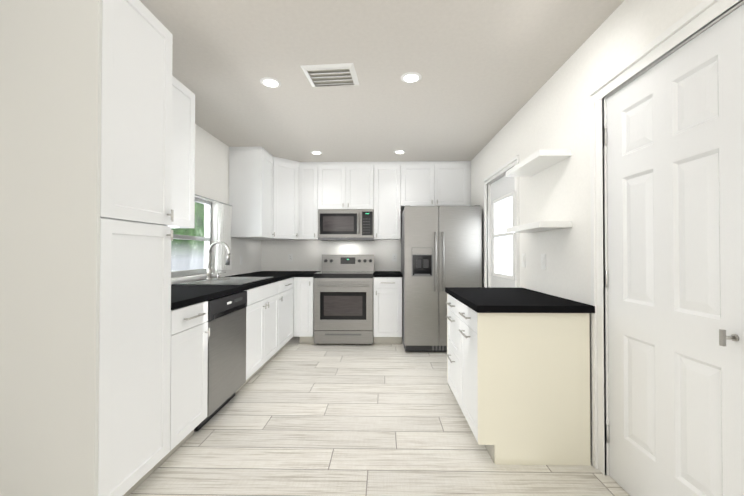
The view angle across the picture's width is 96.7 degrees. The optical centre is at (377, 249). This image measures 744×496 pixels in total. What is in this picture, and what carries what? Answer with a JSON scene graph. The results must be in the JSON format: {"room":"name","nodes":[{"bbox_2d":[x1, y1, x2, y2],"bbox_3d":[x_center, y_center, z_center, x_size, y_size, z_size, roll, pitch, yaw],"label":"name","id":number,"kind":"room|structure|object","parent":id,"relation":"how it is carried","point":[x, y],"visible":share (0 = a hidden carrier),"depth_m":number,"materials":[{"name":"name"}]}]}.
{"room":"kitchen","nodes":[
{"label":"kitchen","id":0,"kind":"room"},
{"bbox_2d":[129,336,629,495],"bbox_3d":[-0.287,1.273,1.563,3.310,0.120,6.990,0,-1,1],"label":"floor","id":1,"kind":"structure","parent":0,"point":[294,416],"depth_m":2.08,"materials":[{"name":"beige tile"}]},
{"bbox_2d":[0,0,173,495],"bbox_3d":[-1.449,0.013,1.584,0.700,2.400,0.473,0,-1,1],"label":"pantry","id":2,"kind":"object","parent":1,"relation":"on","point":[86,218],"visible":1,"depth_m":1.35,"materials":[{"name":"white wood"}]},
{"bbox_2d":[154,301,209,470],"bbox_3d":[-1.458,0.778,2.006,0.666,0.880,0.380,0,-1,1],"label":"base cabinet","id":3,"kind":"object","parent":1,"relation":"on","point":[190,331],"depth_m":1.97,"materials":[{"name":"white wood"}]},
{"bbox_2d":[171,271,301,309],"bbox_3d":[-1.429,0.332,3.384,0.672,0.040,3.126,0,-1,1],"label":"countertop","id":4,"kind":"structure","parent":3,"relation":"on","point":[184,295],"depth_m":2.54,"materials":[{"name":"black stone"}]},
{"bbox_2d":[176,241,272,284],"bbox_3d":[-1.435,0.207,3.241,0.560,0.574,0.840,0,-1,1],"label":"sink","id":5,"kind":"object","parent":4,"relation":"in","point":[210,280],"visible":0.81,"depth_m":3.27,"materials":[{"name":"metal"}]},
{"bbox_2d":[194,291,246,431],"bbox_3d":[-1.417,0.786,2.500,0.634,0.872,0.597,0,-1,1],"label":"dishwasher","id":6,"kind":"object","parent":1,"relation":"on","point":[226,321],"visible":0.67,"depth_m":2.43,"materials":[{"name":"metal"}]},
{"bbox_2d":[244,277,293,364],"bbox_3d":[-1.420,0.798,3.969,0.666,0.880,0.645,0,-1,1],"label":"base cabinet","id":7,"kind":"object","parent":1,"relation":"on","point":[269,321],"depth_m":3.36,"materials":[{"name":"white wood"}]},
{"bbox_2d":[294,277,313,342],"bbox_3d":[-0.957,0.804,4.601,0.275,0.880,0.666,0,-1,1],"label":"base cabinet","id":8,"kind":"object","parent":1,"relation":"on","point":[303,286],"depth_m":4.27,"materials":[{"name":"white wood"}]},
{"bbox_2d":[294,271,319,276],"bbox_3d":[-0.935,0.344,4.602,0.230,0.040,0.672,0,-1,1],"label":"countertop","id":9,"kind":"structure","parent":8,"relation":"on","point":[304,273],"depth_m":4.32,"materials":[{"name":"black stone"}]},
{"bbox_2d":[313,255,373,344],"bbox_3d":[-0.432,0.661,4.535,0.771,1.165,0.707,0,-1,1],"label":"range","id":10,"kind":"object","parent":1,"relation":"on","point":[343,299],"visible":1,"depth_m":4.25,"materials":[{"name":"silver metal"}]},
{"bbox_2d":[374,277,401,343],"bbox_3d":[0.142,0.804,4.580,0.370,0.880,0.666,0,-1,1],"label":"base cabinet","id":11,"kind":"object","parent":1,"relation":"on","point":[387,310],"depth_m":4.25,"materials":[{"name":"white wood"}]},
{"bbox_2d":[374,271,402,276],"bbox_3d":[0.146,0.344,4.583,0.372,0.040,0.669,0,-1,1],"label":"countertop","id":12,"kind":"structure","parent":11,"relation":"on","point":[377,273],"depth_m":4.25,"materials":[{"name":"black stone"}]},
{"bbox_2d":[401,205,481,351],"bbox_3d":[0.785,0.362,4.300,0.905,1.757,0.955,0,-1,1],"label":"refrigerator","id":13,"kind":"object","parent":1,"relation":"on","point":[441,248],"visible":0.81,"depth_m":3.90,"materials":[{"name":"metal"}]},
{"bbox_2d":[446,294,590,465],"bbox_3d":[0.876,0.791,2.326,0.662,0.859,0.920,0,-1,1],"label":"base cabinet","id":14,"kind":"object","parent":1,"relation":"on","point":[519,384],"visible":0.92,"depth_m":1.87,"materials":[{"name":"white wood"}]},
{"bbox_2d":[445,287,594,312],"bbox_3d":[0.893,0.341,2.325,0.651,0.040,0.970,0,-1,1],"label":"island countertop","id":15,"kind":"structure","parent":14,"relation":"on","point":[496,300],"depth_m":2.00,"materials":[{"name":"black stone"}]},
{"bbox_2d":[140,0,623,161],"bbox_3d":[-0.287,-1.297,1.590,3.310,0.120,6.990,0,-1,1],"label":"ceiling","id":16,"kind":"structure","parent":0,"point":[487,70],"depth_m":2.22,"materials":[{"name":"paint"}]},
{"bbox_2d":[260,77,280,87],"bbox_3d":[-0.786,-1.225,2.439,0.150,0.006,0.150,0,-1,1],"label":"recessed light","id":17,"kind":"object","parent":16,"relation":"in","point":[270,82],"visible":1,"depth_m":2.43,"materials":[{"name":"white"}]},
{"bbox_2d":[311,151,322,153],"bbox_3d":[-0.759,-1.208,4.143,0.150,0.006,0.150,0,-1,1],"label":"recessed light","id":18,"kind":"object","parent":16,"relation":"in","point":[316,152],"visible":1,"depth_m":4.12,"materials":[{"name":"white"}]},
{"bbox_2d":[301,63,358,86],"bbox_3d":[-0.324,-1.221,2.345,0.360,0.016,0.290,0,-1,5],"label":"ceiling vent","id":19,"kind":"object","parent":16,"relation":"in","point":[332,74],"visible":0.98,"depth_m":2.32,"materials":[{"name":"white metal"}]},
{"bbox_2d":[229,146,470,164],"bbox_3d":[-0.236,-1.185,4.230,3.024,0.048,0.693,0,-1,1],"label":"cabinet filler","id":20,"kind":"object","parent":16,"relation":"attached to","point":[258,148],"visible":0.88,"depth_m":4.54,"materials":[{"name":"white wood"}]},
{"bbox_2d":[394,150,405,153],"bbox_3d":[0.279,-1.208,4.113,0.150,0.006,0.150,0,-1,1],"label":"recessed light","id":21,"kind":"object","parent":16,"relation":"in","point":[399,151],"visible":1,"depth_m":4.09,"materials":[{"name":"white"}]},
{"bbox_2d":[401,72,421,82],"bbox_3d":[0.243,-1.226,2.369,0.150,0.006,0.150,0,-1,1],"label":"recessed light","id":22,"kind":"object","parent":16,"relation":"in","point":[411,77],"visible":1,"depth_m":2.36,"materials":[{"name":"white"}]},
{"bbox_2d":[171,0,703,444],"bbox_3d":[-0.137,-0.012,1.574,3.610,2.450,6.990,0,-1,1],"label":"wall","id":23,"kind":"structure","parent":0,"point":[553,113],"depth_m":2.39,"materials":[{"name":"paint"}]},
{"bbox_2d":[169,76,194,227],"bbox_3d":[-1.571,-0.671,2.176,0.427,1.020,0.686,0,-1,1],"label":"upper cabinet","id":24,"kind":"object","parent":23,"relation":"attached to","point":[183,154],"visible":0.12,"depth_m":2.38,"materials":[{"name":"white wood"}]},
{"bbox_2d":[171,198,219,281],"bbox_3d":[-1.819,-0.117,3.102,0.148,0.807,1.100,0,-1,1],"label":"window","id":25,"kind":"structure","parent":23,"relation":"in","point":[207,238],"depth_m":3.39,"materials":[{"name":"metal"}]},
{"bbox_2d":[171,204,207,270],"bbox_3d":[-1.851,-0.131,3.103,0.004,0.708,0.988,0,-1,1],"label":"window panel","id":26,"kind":"object","parent":25,"relation":"attached to","point":[190,242],"visible":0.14,"depth_m":3.32,"materials":[{"name":"clear glass"}]},
{"bbox_2d":[195,194,231,205],"bbox_3d":[-1.745,-0.515,3.220,0.050,0.020,1.360,0,-1,1],"label":"curtain rod","id":27,"kind":"object","parent":23,"relation":"attached to","point":[212,200],"visible":0.46,"depth_m":3.45,"materials":[{"name":"metal"}]},
{"bbox_2d":[215,202,231,270],"bbox_3d":[-1.713,-0.133,3.700,0.039,0.735,0.374,0,-1,1],"label":"curtain","id":28,"kind":"object","parent":27,"relation":"hanging from","point":[224,211],"visible":0.88,"depth_m":3.68,"materials":[{"name":"white fabric"}]},
{"bbox_2d":[229,151,274,237],"bbox_3d":[-1.534,-0.651,4.101,0.427,1.020,0.398,0,-1,1],"label":"upper cabinet","id":29,"kind":"object","parent":23,"relation":"attached to","point":[251,187],"visible":0.96,"depth_m":3.90,"materials":[{"name":"white wood"}]},
{"bbox_2d":[244,160,300,239],"bbox_3d":[-1.411,-0.646,4.628,0.659,1.020,0.659,0,-1,1],"label":"upper cabinet","id":30,"kind":"object","parent":23,"relation":"attached to","point":[285,201],"visible":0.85,"depth_m":4.42,"materials":[{"name":"white wood"}]},
{"bbox_2d":[299,165,318,239],"bbox_3d":[-0.947,-0.645,4.750,0.266,1.020,0.396,0,-1,1],"label":"upper cabinet","id":31,"kind":"object","parent":23,"relation":"attached to","point":[308,174],"depth_m":4.56,"materials":[{"name":"white wood"}]},
{"bbox_2d":[319,165,374,211],"bbox_3d":[-0.428,-0.851,4.742,0.769,0.608,0.396,0,-1,1],"label":"upper cabinet","id":32,"kind":"object","parent":23,"relation":"attached to","point":[340,186],"depth_m":4.55,"materials":[{"name":"white wood"}]},
{"bbox_2d":[318,209,373,240],"bbox_3d":[-0.428,-0.335,4.708,0.765,0.416,0.451,0,-1,1],"label":"microwave","id":33,"kind":"object","parent":32,"relation":"attached to","point":[345,224],"visible":1,"depth_m":4.53,"materials":[{"name":"metal"}]},
{"bbox_2d":[374,165,402,239],"bbox_3d":[0.143,-0.645,4.729,0.368,1.020,0.396,0,-1,1],"label":"upper cabinet","id":34,"kind":"object","parent":23,"relation":"attached to","point":[387,193],"depth_m":4.54,"materials":[{"name":"white wood"}]},
{"bbox_2d":[392,254,396,261],"bbox_3d":[0.257,0.127,4.916,0.072,0.116,0.008,0,-1,1],"label":"electrical outlet plate","id":35,"kind":"object","parent":23,"relation":"attached to","point":[394,257],"visible":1,"depth_m":4.91,"materials":[{"name":"plastic"}]},
{"bbox_2d":[403,164,470,209],"bbox_3d":[0.807,-0.872,4.719,0.957,0.565,0.396,0,-1,1],"label":"upper cabinet","id":36,"kind":"object","parent":23,"relation":"attached to","point":[423,185],"depth_m":4.53,"materials":[{"name":"white wood"}]},
{"bbox_2d":[484,155,519,287],"bbox_3d":[1.320,0.204,3.384,0.166,2.055,0.950,0,-1,1],"label":"door frame","id":37,"kind":"structure","parent":23,"relation":"attached to","point":[494,176],"depth_m":3.73,"materials":[{"name":"white wood"}]},
{"bbox_2d":[491,175,514,287],"bbox_3d":[1.307,0.238,3.384,0.052,1.975,0.804,0,-1,1],"label":"exterior door","id":38,"kind":"structure","parent":23,"relation":"in","point":[502,240],"depth_m":3.42,"materials":[{"name":"paint"}]},
{"bbox_2d":[522,254,525,266],"bbox_3d":[1.247,0.096,2.821,0.010,0.116,0.072,0,-1,1],"label":"switch plate","id":39,"kind":"object","parent":23,"relation":"attached to","point":[523,260],"visible":1,"depth_m":2.80,"materials":[{"name":"white plastic"}]},
{"bbox_2d":[506,221,571,232],"bbox_3d":[1.141,-0.155,2.391,0.204,0.040,0.581,0,-1,1],"label":"shelf","id":40,"kind":"object","parent":23,"relation":"attached to","point":[538,226],"visible":1,"depth_m":2.19,"materials":[{"name":"white wood"}]},
{"bbox_2d":[506,149,571,176],"bbox_3d":[1.141,-0.612,2.396,0.204,0.040,0.581,0,-1,1],"label":"shelf","id":41,"kind":"object","parent":23,"relation":"attached to","point":[538,161],"visible":1,"depth_m":2.29,"materials":[{"name":"white wood"}]},
{"bbox_2d":[541,254,545,268],"bbox_3d":[1.240,0.092,2.471,0.010,0.116,0.072,0,-1,1],"label":"switch plate","id":42,"kind":"object","parent":23,"relation":"attached to","point":[543,261],"visible":1,"depth_m":2.46,"materials":[{"name":"white plastic"}]},
{"bbox_2d":[590,444,591,461],"bbox_3d":[1.238,1.176,2.381,0.012,0.090,1.036,0,-1,1],"label":"baseboard","id":43,"kind":"structure","parent":23,"relation":"attached to","point":[591,452],"depth_m":1.88,"materials":[{"name":"white wood"}]},
{"bbox_2d":[590,0,743,474],"bbox_3d":[1.276,0.148,1.072,0.166,2.120,1.595,0,-1,1],"label":"trim","id":44,"kind":"structure","parent":23,"relation":"attached to","point":[700,18],"depth_m":1.79,"materials":[{"name":"white wood"}]},
{"bbox_2d":[604,4,743,495],"bbox_3d":[1.230,0.194,1.433,0.085,2.027,0.716,0,-1,1],"label":"closet door","id":45,"kind":"structure","parent":23,"relation":"in","point":[674,143],"depth_m":1.36,"materials":[{"name":"paint"}]},
{"label":"outside","id":46,"kind":"structure","parent":0,"visible":0},
{"bbox_2d":[171,202,203,270],"bbox_3d":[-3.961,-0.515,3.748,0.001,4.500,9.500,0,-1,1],"label":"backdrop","id":47,"kind":"structure","parent":46,"point":[197,253],"depth_m":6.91,"materials":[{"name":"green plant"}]}
]}

